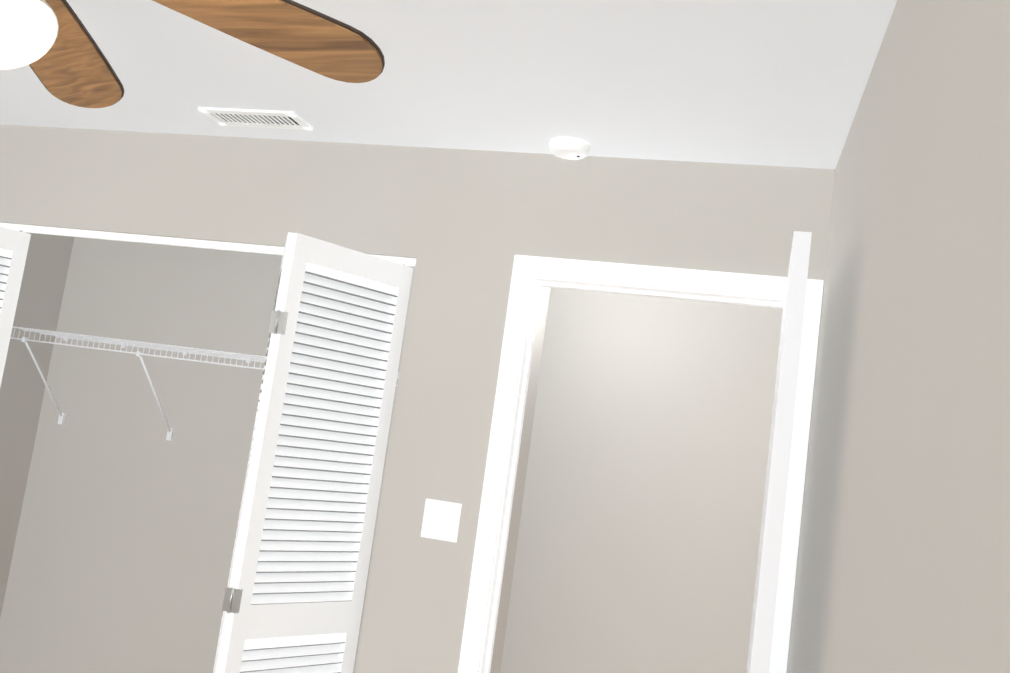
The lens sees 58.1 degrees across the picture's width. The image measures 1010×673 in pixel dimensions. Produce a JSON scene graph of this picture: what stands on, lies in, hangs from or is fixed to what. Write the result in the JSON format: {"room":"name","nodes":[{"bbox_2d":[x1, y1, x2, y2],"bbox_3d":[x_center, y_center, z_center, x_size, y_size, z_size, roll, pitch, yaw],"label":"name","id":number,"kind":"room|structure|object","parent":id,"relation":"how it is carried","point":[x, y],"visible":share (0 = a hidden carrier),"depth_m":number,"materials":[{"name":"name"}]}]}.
{"room":"bedroom","nodes":[
{"label":"bedroom","id":0,"kind":"room"},
{"bbox_2d":[0,124,811,672],"bbox_3d":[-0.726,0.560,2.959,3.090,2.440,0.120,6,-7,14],"label":"wall","id":1,"kind":"structure","parent":0,"point":[638,502],"depth_m":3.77,"materials":[{"name":"paint"}]},
{"bbox_2d":[0,227,30,386],"bbox_3d":[-2.058,0.587,3.047,0.316,2.051,0.411,6,-7,14],"label":"bifold door","id":2,"kind":"structure","parent":1,"relation":"in","point":[14,245],"depth_m":3.26,"materials":[{"name":"white wood"}]},
{"bbox_2d":[10,326,398,440],"bbox_3d":[-1.067,0.263,3.608,2.026,0.385,0.314,6,-7,14],"label":"wire closet shelf","id":3,"kind":"object","parent":1,"relation":"attached to","point":[123,343],"visible":0.6,"depth_m":3.68,"materials":[{"name":"white metal"}]},
{"bbox_2d":[0,223,415,266],"bbox_3d":[-1.157,-0.329,3.174,1.830,0.026,0.035,6,-7,14],"label":"trim","id":4,"kind":"structure","parent":1,"relation":"attached to","point":[238,247],"depth_m":3.17,"materials":[{"name":"white wood"}]},
{"bbox_2d":[213,232,412,672],"bbox_3d":[-0.703,0.731,2.702,0.469,2.051,0.409,6,-7,14],"label":"bifold door","id":5,"kind":"structure","parent":1,"relation":"in","point":[293,601],"depth_m":2.70,"materials":[{"name":"white wood"}]},
{"bbox_2d":[421,499,461,542],"bbox_3d":[-0.195,0.558,2.760,0.116,0.116,0.018,6,-7,14],"label":"light switch","id":6,"kind":"object","parent":1,"relation":"attached to","point":[441,520],"visible":1,"depth_m":2.76,"materials":[{"name":"white plastic"}]},
{"bbox_2d":[458,255,823,672],"bbox_3d":[0.354,0.840,2.657,0.930,2.107,0.152,6,-7,14],"label":"door frame","id":7,"kind":"structure","parent":1,"relation":"attached to","point":[531,276],"depth_m":2.67,"materials":[{"name":"white wood"}]},
{"bbox_2d":[746,231,811,672],"bbox_3d":[0.568,0.837,2.125,0.142,2.024,0.785,6,-7,14],"label":"bedroom door","id":8,"kind":"structure","parent":7,"relation":"attached to","point":[763,613],"depth_m":1.82,"materials":[{"name":"white paint"}]},
{"bbox_2d":[0,0,896,168],"bbox_3d":[1.629,-0.787,2.601,7.770,0.760,7.190,6,-7,14],"label":"ceiling","id":9,"kind":"structure","parent":0,"point":[782,83],"depth_m":2.33,"materials":[{"name":"paint"}]},
{"bbox_2d":[0,0,384,107],"bbox_3d":[-0.950,-0.581,1.424,1.332,0.610,1.386,6,-7,14],"label":"fan","id":10,"kind":"object","parent":9,"relation":"hanging from","point":[52,44],"visible":1,"depth_m":1.64,"materials":[{"name":"brown wood"}]},
{"bbox_2d":[198,107,312,129],"bbox_3d":[-0.792,-0.691,2.892,0.330,0.010,0.140,6,-7,14],"label":"ceiling vent","id":11,"kind":"object","parent":9,"relation":"in","point":[257,118],"visible":0.96,"depth_m":2.88,"materials":[{"name":"white plastic"}]},
{"bbox_2d":[549,137,590,159],"bbox_3d":[0.193,-0.561,2.740,0.128,0.038,0.128,6,-7,14],"label":"smoke detector","id":12,"kind":"object","parent":9,"relation":"attached to","point":[569,148],"visible":1,"depth_m":2.70,"materials":[{"name":"white plastic"}]},
{"bbox_2d":[786,0,1009,672],"bbox_3d":[0.877,0.394,2.542,0.170,3.100,7.070,6,-7,14],"label":"wall","id":13,"kind":"structure","parent":0,"point":[903,559],"depth_m":1.19,"materials":[{"name":"paint"}]}
]}

